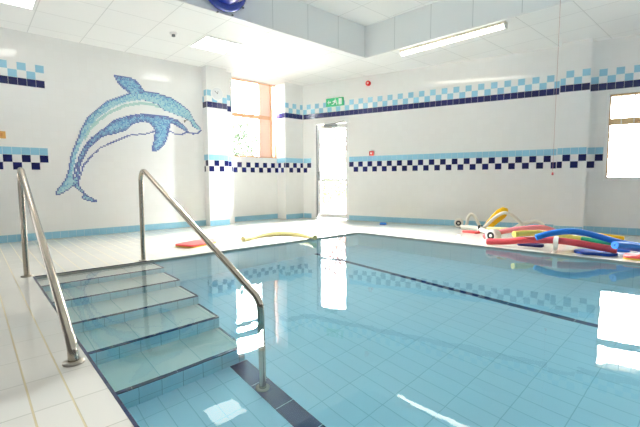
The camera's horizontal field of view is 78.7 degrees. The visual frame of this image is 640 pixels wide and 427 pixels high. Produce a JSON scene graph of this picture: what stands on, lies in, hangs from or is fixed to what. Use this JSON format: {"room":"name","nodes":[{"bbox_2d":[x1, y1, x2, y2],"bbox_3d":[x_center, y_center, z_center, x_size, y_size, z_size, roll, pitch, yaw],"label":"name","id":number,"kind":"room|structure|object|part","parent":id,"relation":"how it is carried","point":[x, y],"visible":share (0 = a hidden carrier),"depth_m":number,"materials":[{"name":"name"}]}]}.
{"room":"indoor swimming pool","nodes":[
{"label":"indoor swimming pool","id":0,"kind":"room"},
{"bbox_2d":[0,27,234,242],"bbox_3d":[-3.985,-1.126,6.176,5.630,3.070,0.400,-5,7,-42],"label":"wall","id":1,"kind":"structure","parent":0,"point":[79,78],"depth_m":6.25,"materials":[{"name":"white tile"}]},
{"bbox_2d":[0,131,5,138],"bbox_3d":[-4.461,-1.103,5.466,0.095,0.100,0.020,-5,7,-42],"label":"light switch","id":2,"kind":"object","parent":1,"relation":"attached to","point":[2,133],"visible":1,"depth_m":5.48,"materials":[{"name":"orange plastic"}]},
{"bbox_2d":[0,59,44,87],"bbox_3d":[-5.007,-1.932,4.917,2.529,0.321,0.003,-5,7,-42],"label":"trim","id":3,"kind":"structure","parent":1,"relation":"attached to","point":[29,81],"depth_m":5.58,"materials":[{"name":"blue tile"}]},
{"bbox_2d":[0,146,48,169],"bbox_3d":[-5.007,-0.738,5.015,2.515,0.321,0.003,-5,7,-42],"label":"trim","id":4,"kind":"structure","parent":1,"relation":"attached to","point":[7,152],"depth_m":5.65,"materials":[{"name":"blue tile"}]},
{"bbox_2d":[0,220,205,242],"bbox_3d":[-4.078,0.331,5.939,4.998,0.106,0.003,-5,7,-42],"label":"baseboard","id":5,"kind":"structure","parent":1,"relation":"attached to","point":[110,230],"depth_m":6.36,"materials":[{"name":"blue tile"}]},
{"bbox_2d":[56,75,201,201],"bbox_3d":[-3.138,-1.254,6.658,2.386,2.066,0.003,-5,7,-42],"label":"mosaic","id":6,"kind":"object","parent":1,"relation":"attached to","point":[135,87],"visible":1,"depth_m":6.53,"materials":[{"name":"teal tile"}]},
{"bbox_2d":[202,90,206,107],"bbox_3d":[-2.170,-2.153,7.334,0.003,0.321,0.158,-5,7,-42],"label":"trim","id":7,"kind":"structure","parent":1,"relation":"attached to","point":[204,103],"depth_m":7.32,"materials":[{"name":"blue tile"}]},
{"bbox_2d":[204,154,207,171],"bbox_3d":[-2.164,-0.960,7.436,0.003,0.321,0.158,-5,7,-42],"label":"trim","id":8,"kind":"structure","parent":1,"relation":"attached to","point":[205,156],"depth_m":7.43,"materials":[{"name":"blue tile"}]},
{"bbox_2d":[227,95,231,111],"bbox_3d":[-1.840,-2.191,7.752,0.187,0.321,0.003,-5,7,-42],"label":"trim","id":9,"kind":"structure","parent":1,"relation":"attached to","point":[229,109],"depth_m":7.78,"materials":[{"name":"blue tile"}]},
{"bbox_2d":[228,156,232,171],"bbox_3d":[-1.834,-0.997,7.854,0.187,0.321,0.003,-5,7,-42],"label":"trim","id":10,"kind":"structure","parent":1,"relation":"attached to","point":[230,158],"depth_m":7.88,"materials":[{"name":"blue tile"}]},
{"bbox_2d":[201,65,229,225],"bbox_3d":[-2.023,-1.245,7.571,0.420,3.050,0.220,-5,7,-42],"label":"pillar","id":11,"kind":"structure","parent":0,"point":[215,124],"depth_m":7.47,"materials":[{"name":"white tile"}]},
{"bbox_2d":[207,89,226,108],"bbox_3d":[-1.954,-2.161,7.409,0.411,0.321,0.003,-5,7,-42],"label":"trim","id":12,"kind":"structure","parent":11,"relation":"attached to","point":[213,104],"depth_m":7.40,"materials":[{"name":"blue tile"}]},
{"bbox_2d":[211,87,222,100],"bbox_3d":[-1.946,-2.263,7.382,0.250,0.250,0.038,-5,7,-42],"label":"wall clock","id":13,"kind":"object","parent":11,"relation":"attached to","point":[216,92],"visible":1,"depth_m":7.37,"materials":[{"name":"white plastic"}]},
{"bbox_2d":[209,154,227,171],"bbox_3d":[-1.945,-0.967,7.514,0.404,0.321,0.003,-5,7,-42],"label":"trim","id":14,"kind":"structure","parent":11,"relation":"attached to","point":[216,158],"depth_m":7.50,"materials":[{"name":"blue tile"}]},
{"bbox_2d":[210,219,229,225],"bbox_3d":[-1.942,0.178,7.609,0.414,0.106,0.003,-5,7,-42],"label":"baseboard","id":15,"kind":"structure","parent":11,"relation":"attached to","point":[227,221],"depth_m":7.60,"materials":[{"name":"blue tile"}]},
{"bbox_2d":[231,76,277,221],"bbox_3d":[-1.490,-1.339,8.528,1.280,3.070,0.203,-5,7,-42],"label":"wall","id":16,"kind":"structure","parent":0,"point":[255,193],"depth_m":8.52,"materials":[{"name":"white tile"}]},
{"bbox_2d":[231,78,276,158],"bbox_3d":[-1.469,-2.018,8.443,1.240,1.633,0.155,-5,7,-42],"label":"window","id":17,"kind":"structure","parent":16,"relation":"attached to","point":[266,118],"depth_m":8.66,"materials":[{"name":"brown wood"}]},
{"bbox_3d":[-1.465,-1.212,8.512,1.240,0.015,0.155,-5,7,-42],"label":"sill","id":18,"kind":"part","parent":17,"relation":"part of","materials":[{"name":"white"}]},
{"bbox_3d":[-1.233,-2.045,8.665,0.290,1.560,0.033,-5,7,-42],"label":"pale panel","id":19,"kind":"part","parent":17,"relation":"part of","materials":[{"name":"beige"}]},
{"bbox_2d":[235,214,277,221],"bbox_3d":[-1.423,0.093,8.569,1.218,0.106,0.003,-5,7,-42],"label":"baseboard","id":20,"kind":"structure","parent":16,"relation":"attached to","point":[267,216],"depth_m":8.59,"materials":[{"name":"blue tile"}]},
{"bbox_2d":[272,82,303,218],"bbox_3d":[-0.771,-1.375,9.013,0.520,3.050,0.600,-5,7,-42],"label":"pillar","id":21,"kind":"structure","parent":0,"point":[289,131],"depth_m":8.76,"materials":[{"name":"white paint"}]},
{"bbox_2d":[276,103,284,118],"bbox_3d":[-0.876,-2.273,8.657,0.003,0.321,0.310,-5,7,-42],"label":"trim","id":22,"kind":"structure","parent":21,"relation":"attached to","point":[282,115],"depth_m":8.66,"materials":[{"name":"blue tile"}]},
{"bbox_2d":[277,158,284,172],"bbox_3d":[-0.870,-1.079,8.759,0.003,0.321,0.311,-5,7,-42],"label":"trim","id":23,"kind":"structure","parent":21,"relation":"attached to","point":[279,160],"depth_m":8.76,"materials":[{"name":"blue tile"}]},
{"bbox_2d":[0,0,639,85],"bbox_3d":[0.515,-2.613,2.414,13.754,0.530,10.348,3,6,30],"label":"ceiling","id":24,"kind":"structure","parent":0,"point":[140,27],"depth_m":5.82,"materials":[{"name":"white tile"}]},
{"bbox_2d":[0,0,36,9],"bbox_3d":[-3.580,-2.493,4.427,0.600,0.012,0.600,-5,7,-42],"label":"recessed light","id":25,"kind":"object","parent":24,"relation":"in","point":[28,4],"visible":1,"depth_m":4.67,"materials":[{"name":"white"}]},
{"bbox_2d":[189,35,241,53],"bbox_3d":[-1.647,-2.650,6.158,0.600,0.012,0.600,-5,7,-42],"label":"recessed light","id":26,"kind":"object","parent":24,"relation":"in","point":[209,43],"visible":1,"depth_m":6.15,"materials":[{"name":"white"}]},
{"bbox_2d":[208,0,245,15],"bbox_3d":[-1.097,-2.881,4.817,0.712,0.694,0.455,-5,7,-42],"label":"ventilation duct","id":27,"kind":"object","parent":24,"relation":"attached to","point":[228,6],"visible":1,"depth_m":4.93,"materials":[{"name":"blue metal"}]},
{"bbox_2d":[175,0,573,57],"bbox_3d":[1.077,-2.293,1.689,7.529,0.022,8.091,-5,7,-42],"label":"trim","id":28,"kind":"structure","parent":24,"relation":"attached to","point":[182,1],"depth_m":5.45,"materials":[{"name":"white"}]},
{"bbox_2d":[400,21,507,56],"bbox_3d":[1.944,-2.610,5.902,0.100,0.083,1.680,-5,7,-44],"label":"strip light","id":29,"kind":"object","parent":24,"relation":"attached to","point":[501,25],"visible":1,"depth_m":5.77,"materials":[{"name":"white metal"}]},
{"bbox_2d":[551,0,560,174],"bbox_3d":[2.772,-1.761,4.555,0.028,2.615,0.027,-5,7,-42],"label":"pull cord","id":30,"kind":"object","parent":24,"relation":"hanging from","point":[552,173],"visible":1,"depth_m":4.58,"materials":[{"name":"red plastic"}]},
{"bbox_2d":[0,218,639,426],"bbox_3d":[1.422,0.519,4.055,10.851,0.001,10.850,-5,7,-42],"label":"floor","id":31,"kind":"structure","parent":0,"point":[36,390],"depth_m":3.22,"materials":[{"name":"beige tile"}]},
{"bbox_2d":[17,167,84,366],"bbox_3d":[-1.947,0.154,2.699,0.096,0.999,2.391,-5,6,-41],"label":"handrail","id":32,"kind":"object","parent":31,"relation":"on","point":[24,191],"visible":1,"depth_m":2.43,"materials":[{"name":"silver metal"}]},
{"bbox_2d":[175,239,216,247],"bbox_3d":[-1.667,0.404,5.355,0.320,0.038,0.560,2,5,26],"label":"kickboard","id":33,"kind":"object","parent":31,"relation":"on","point":[199,242],"visible":0.89,"depth_m":5.20,"materials":[{"name":"red plastic"}]},
{"bbox_2d":[241,231,316,240],"bbox_3d":[-0.617,0.333,5.911,1.097,0.071,0.592,-1,5,-7],"label":"noodle","id":34,"kind":"object","parent":31,"relation":"on","point":[271,233],"visible":1,"depth_m":5.98,"materials":[{"name":"plastic"}]},
{"bbox_2d":[454,218,463,226],"bbox_3d":[2.487,0.167,7.000,0.156,0.156,0.150,2,5,23],"label":"float","id":35,"kind":"object","parent":31,"relation":"on","point":[458,222],"visible":0.97,"depth_m":6.94,"materials":[{"name":"white plastic"}]},
{"bbox_2d":[462,230,479,233],"bbox_3d":[2.474,0.301,6.396,0.146,0.026,0.281,-5,7,-42],"label":"kickboard","id":36,"kind":"object","parent":31,"relation":"on","point":[464,231],"visible":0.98,"depth_m":6.34,"materials":[{"name":"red plastic"}]},
{"bbox_2d":[465,213,481,226],"bbox_3d":[2.704,0.122,6.882,0.296,0.266,0.055,2,5,27],"label":"noodle","id":37,"kind":"object","parent":31,"relation":"on","point":[469,215],"visible":0.77,"depth_m":6.87,"materials":[{"name":"white plastic"}]},
{"bbox_2d":[461,225,487,233],"bbox_3d":[2.614,0.262,6.439,0.182,0.096,0.960,-1,5,-7],"label":"noodle","id":38,"kind":"object","parent":31,"relation":"on","point":[483,230],"visible":0.7,"depth_m":6.63,"materials":[{"name":"white plastic"}]},
{"bbox_2d":[481,211,524,227],"bbox_3d":[2.950,0.127,6.289,0.703,0.334,0.062,1,5,17],"label":"noodle","id":39,"kind":"object","parent":38,"relation":"on","point":[513,216],"visible":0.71,"depth_m":6.26,"materials":[{"name":"white plastic"}]},
{"bbox_2d":[486,229,500,238],"bbox_3d":[2.401,0.304,5.419,0.130,0.176,0.176,-4,6,-35],"label":"float","id":40,"kind":"object","parent":31,"relation":"on","point":[492,233],"visible":0.83,"depth_m":5.37,"materials":[{"name":"white plastic"}]},
{"bbox_2d":[484,207,507,228],"bbox_3d":[2.869,0.086,6.420,0.415,0.389,0.068,2,5,26],"label":"float","id":41,"kind":"object","parent":31,"relation":"on","point":[500,218],"visible":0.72,"depth_m":6.37,"materials":[{"name":"yellow plastic"}]},
{"bbox_2d":[486,227,507,229],"bbox_3d":[2.877,0.265,6.031,0.590,0.105,0.094,4,6,40],"label":"noodle","id":42,"kind":"object","parent":31,"relation":"on","point":[488,228],"visible":0.41,"depth_m":6.08,"materials":[{"name":"plastic"}]},
{"bbox_2d":[482,225,555,238],"bbox_3d":[2.870,0.267,5.475,1.101,0.231,0.168,1,5,11],"label":"noodle","id":43,"kind":"object","parent":31,"relation":"on","point":[529,227],"visible":0.55,"depth_m":5.43,"materials":[{"name":"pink plastic"}]},
{"bbox_2d":[514,220,544,230],"bbox_3d":[3.334,0.201,6.257,0.550,0.214,0.073,1,5,16],"label":"noodle","id":44,"kind":"object","parent":31,"relation":"on","point":[528,222],"visible":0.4,"depth_m":6.22,"materials":[{"name":"white plastic"}]},
{"bbox_2d":[517,243,543,247],"bbox_3d":[2.752,0.408,5.104,0.300,0.030,0.180,4,6,38],"label":"kickboard","id":45,"kind":"object","parent":31,"relation":"on","point":[539,245],"visible":0.72,"depth_m":5.03,"materials":[{"name":"blue plastic"}]},
{"bbox_2d":[486,237,616,253],"bbox_3d":[2.788,0.364,4.806,1.393,0.163,0.081,3,6,37],"label":"noodle","id":46,"kind":"object","parent":31,"relation":"on","point":[519,240],"visible":0.95,"depth_m":4.72,"materials":[{"name":"red plastic"}]},
{"bbox_2d":[551,236,558,252],"bbox_3d":[2.819,0.367,4.678,0.056,0.172,0.362,3,6,35],"label":"strap","id":47,"kind":"object","parent":46,"relation":"on","point":[555,240],"visible":0.95,"depth_m":4.70,"materials":[{"name":"plastic"}]},
{"bbox_2d":[512,230,590,239],"bbox_3d":[3.084,0.310,5.076,1.345,0.219,0.079,-2,5,-15],"label":"noodle","id":48,"kind":"object","parent":31,"relation":"on","point":[524,232],"visible":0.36,"depth_m":4.94,"materials":[{"name":"yellow plastic"}]},
{"bbox_2d":[535,228,639,243],"bbox_3d":[3.403,0.323,4.552,1.627,0.278,0.084,1,5,15],"label":"noodle","id":49,"kind":"object","parent":31,"relation":"on","point":[565,231],"visible":0.9,"depth_m":4.61,"materials":[{"name":"blue plastic"}]},
{"bbox_2d":[574,249,617,256],"bbox_3d":[3.204,0.454,4.544,0.420,0.028,0.280,3,6,30],"label":"kickboard","id":50,"kind":"object","parent":31,"relation":"on","point":[578,251],"visible":0.9,"depth_m":4.47,"materials":[{"name":"blue plastic"}]},
{"bbox_2d":[581,237,610,244],"bbox_3d":[3.561,0.364,5.019,0.344,0.096,0.078,4,7,43],"label":"noodle","id":51,"kind":"object","parent":31,"relation":"on","point":[588,239],"visible":0.54,"depth_m":5.01,"materials":[{"name":"green plastic"}]},
{"bbox_2d":[599,233,623,239],"bbox_3d":[3.908,0.309,5.461,0.554,0.104,0.066,3,6,31],"label":"noodle","id":52,"kind":"object","parent":31,"relation":"on","point":[613,236],"visible":0.31,"depth_m":5.35,"materials":[{"name":"yellow plastic"}]},
{"bbox_2d":[617,249,629,251],"bbox_3d":[3.555,0.432,4.751,0.360,0.034,0.200,1,5,18],"label":"kickboard","id":53,"kind":"object","parent":31,"relation":"on","point":[618,250],"visible":0.21,"depth_m":4.64,"materials":[{"name":"blue plastic"}]},
{"bbox_2d":[611,241,639,251],"bbox_3d":[3.568,0.389,4.262,0.814,0.194,0.116,-1,5,-5],"label":"noodle","id":54,"kind":"object","parent":31,"relation":"on","point":[615,244],"visible":1,"depth_m":4.21,"materials":[{"name":"blue plastic"}]},
{"bbox_2d":[623,253,639,260],"bbox_3d":[3.483,0.477,4.204,0.340,0.038,0.220,4,6,40],"label":"kickboard","id":55,"kind":"object","parent":31,"relation":"on","point":[629,256],"visible":1,"depth_m":4.21,"materials":[{"name":"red plastic"}]},
{"bbox_2d":[298,0,440,26],"bbox_3d":[1.084,-2.838,1.665,7.573,0.040,8.160,-5,7,-42],"label":"ceiling","id":56,"kind":"structure","parent":0,"point":[365,13],"depth_m":6.05,"materials":[{"name":"white tile"}]},
{"bbox_2d":[303,35,639,235],"bbox_3d":[4.249,-1.185,6.389,11.200,3.070,0.280,3,6,30],"label":"wall","id":57,"kind":"structure","parent":0,"point":[524,123],"depth_m":7.09,"materials":[{"name":"white tile"}]},
{"bbox_2d":[285,103,302,119],"bbox_3d":[-0.580,-2.279,8.705,0.494,0.321,0.003,-5,7,-42],"label":"trim","id":58,"kind":"structure","parent":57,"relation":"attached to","point":[287,115],"depth_m":8.70,"materials":[{"name":"blue tile"}]},
{"bbox_2d":[286,158,302,172],"bbox_3d":[-0.574,-1.085,8.807,0.494,0.321,0.003,-5,7,-42],"label":"trim","id":59,"kind":"structure","parent":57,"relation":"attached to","point":[294,161],"depth_m":8.80,"materials":[{"name":"blue tile"}]},
{"bbox_2d":[286,213,303,218],"bbox_3d":[-0.570,0.060,8.904,0.498,0.106,0.003,-5,7,-42],"label":"baseboard","id":60,"kind":"structure","parent":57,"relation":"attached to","point":[300,215],"depth_m":8.89,"materials":[{"name":"blue tile"}]},
{"bbox_2d":[314,119,348,219],"bbox_3d":[0.242,-0.955,8.622,0.865,2.170,0.198,3,6,30],"label":"door","id":61,"kind":"structure","parent":57,"relation":"in","point":[340,123],"depth_m":8.74,"materials":[{"name":"white"}]},
{"bbox_2d":[326,97,343,106],"bbox_3d":[0.319,-2.406,8.428,0.419,0.170,0.032,3,6,30],"label":"exit sign","id":62,"kind":"object","parent":57,"relation":"attached to","point":[339,101],"visible":1,"depth_m":8.41,"materials":[{"name":"green plastic"}]},
{"bbox_2d":[304,149,556,172],"bbox_3d":[1.764,-1.003,7.713,4.969,0.321,0.003,3,6,30],"label":"trim","id":63,"kind":"structure","parent":57,"relation":"attached to","point":[546,153],"depth_m":7.26,"materials":[{"name":"blue tile"}]},
{"bbox_2d":[303,75,559,119],"bbox_3d":[1.758,-2.196,7.611,4.969,0.321,0.003,3,6,30],"label":"trim","id":64,"kind":"structure","parent":57,"relation":"attached to","point":[528,92],"depth_m":7.29,"materials":[{"name":"blue tile"}]},
{"bbox_2d":[304,213,639,234],"bbox_3d":[3.500,0.220,6.792,8.988,0.106,0.003,3,6,30],"label":"baseboard","id":65,"kind":"structure","parent":57,"relation":"attached to","point":[605,230],"depth_m":7.39,"materials":[{"name":"blue tile"}]},
{"bbox_2d":[586,147,602,167],"bbox_3d":[4.353,-0.885,6.189,0.210,0.321,0.003,3,6,30],"label":"trim","id":66,"kind":"structure","parent":57,"relation":"attached to","point":[598,151],"depth_m":6.18,"materials":[{"name":"blue tile"}]},
{"bbox_2d":[590,65,639,90],"bbox_3d":[5.632,-2.021,5.330,3.195,0.321,0.003,3,6,30],"label":"trim","id":67,"kind":"structure","parent":57,"relation":"attached to","point":[620,70],"depth_m":5.98,"materials":[{"name":"blue tile"}]},
{"bbox_2d":[603,89,639,180],"bbox_3d":[5.625,-1.146,5.455,2.676,1.362,0.130,3,6,30],"label":"window","id":68,"kind":"structure","parent":57,"relation":"in","point":[621,121],"depth_m":6.04,"materials":[{"name":"white"}]},
{"bbox_2d":[553,39,592,227],"bbox_3d":[4.041,-1.163,6.258,0.405,3.050,0.160,3,6,30],"label":"pillar","id":69,"kind":"structure","parent":0,"point":[574,106],"depth_m":6.18,"materials":[{"name":"white tile"}]},
{"bbox_2d":[554,226,582,228],"bbox_3d":[4.005,0.259,6.310,0.393,0.106,0.003,3,6,30],"label":"baseboard","id":70,"kind":"structure","parent":69,"relation":"attached to","point":[555,227],"depth_m":6.32,"materials":[{"name":"blue tile"}]},
{"bbox_2d":[557,147,586,167],"bbox_3d":[3.999,-0.886,6.212,0.390,0.321,0.003,3,6,30],"label":"trim","id":71,"kind":"structure","parent":69,"relation":"attached to","point":[582,150],"depth_m":6.20,"materials":[{"name":"blue tile"}]},
{"bbox_2d":[560,68,590,92],"bbox_3d":[3.993,-2.079,6.110,0.390,0.321,0.003,3,6,30],"label":"trim","id":72,"kind":"structure","parent":69,"relation":"attached to","point":[577,86],"depth_m":6.11,"materials":[{"name":"blue tile"}]},
{"label":"floor","id":73,"kind":"structure","parent":0,"visible":0},
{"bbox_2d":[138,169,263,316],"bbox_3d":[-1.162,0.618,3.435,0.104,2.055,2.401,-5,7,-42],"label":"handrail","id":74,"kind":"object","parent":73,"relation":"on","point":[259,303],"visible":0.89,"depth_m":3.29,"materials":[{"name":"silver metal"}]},
{"bbox_2d":[36,234,639,426],"bbox_3d":[1.556,1.187,2.703,5.022,1.058,7.009,-5,7,-42],"label":"water","id":75,"kind":"object","parent":73,"relation":"on","point":[354,330],"visible":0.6,"depth_m":2.25,"materials":[{"name":"blue liquid"}]},
{"bbox_3d":[1.556,1.194,2.704,4.998,1.005,6.985,-5,7,-42],"label":"wall","id":76,"kind":"structure","parent":0,"visible":0},
{"bbox_2d":[33,260,153,426],"bbox_3d":[-0.150,0.760,1.631,1.084,0.053,6.250,-5,7,-42],"label":"trim","id":77,"kind":"structure","parent":76,"relation":"on","point":[94,365],"depth_m":1.82,"materials":[{"name":"blue tile"}]},
{"bbox_2d":[34,232,639,278],"bbox_3d":[1.554,0.666,2.659,4.998,0.055,6.985,-5,7,-42],"label":"trim","id":78,"kind":"structure","parent":76,"relation":"on","point":[633,263],"depth_m":4.72,"materials":[{"name":"grey tile"}]},
{"label":"outside","id":79,"kind":"structure","parent":0,"visible":0},
{"bbox_2d":[321,196,345,213],"bbox_3d":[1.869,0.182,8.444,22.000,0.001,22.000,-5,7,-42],"label":"ground","id":80,"kind":"structure","parent":79,"point":[336,207],"depth_m":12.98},
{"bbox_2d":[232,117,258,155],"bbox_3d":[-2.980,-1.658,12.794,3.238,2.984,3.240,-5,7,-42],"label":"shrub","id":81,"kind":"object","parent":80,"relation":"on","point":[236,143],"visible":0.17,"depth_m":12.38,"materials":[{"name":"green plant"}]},
{"bbox_2d":[321,128,345,201],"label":"door","id":82,"kind":"structure","parent":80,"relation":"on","point":[336,149],"depth_m":15.54,"materials":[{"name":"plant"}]},
{"bbox_2d":[321,177,345,206],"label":"door","id":83,"kind":"structure","parent":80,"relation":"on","point":[326,188],"depth_m":12.95,"materials":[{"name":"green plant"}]},
{"bbox_2d":[608,165,639,172],"bbox_3d":[8.697,-0.542,9.011,0.040,1.278,4.612,-5,7,-42],"label":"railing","id":84,"kind":"object","parent":80,"relation":"on","point":[636,165],"visible":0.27,"depth_m":9.97,"materials":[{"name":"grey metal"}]}
]}

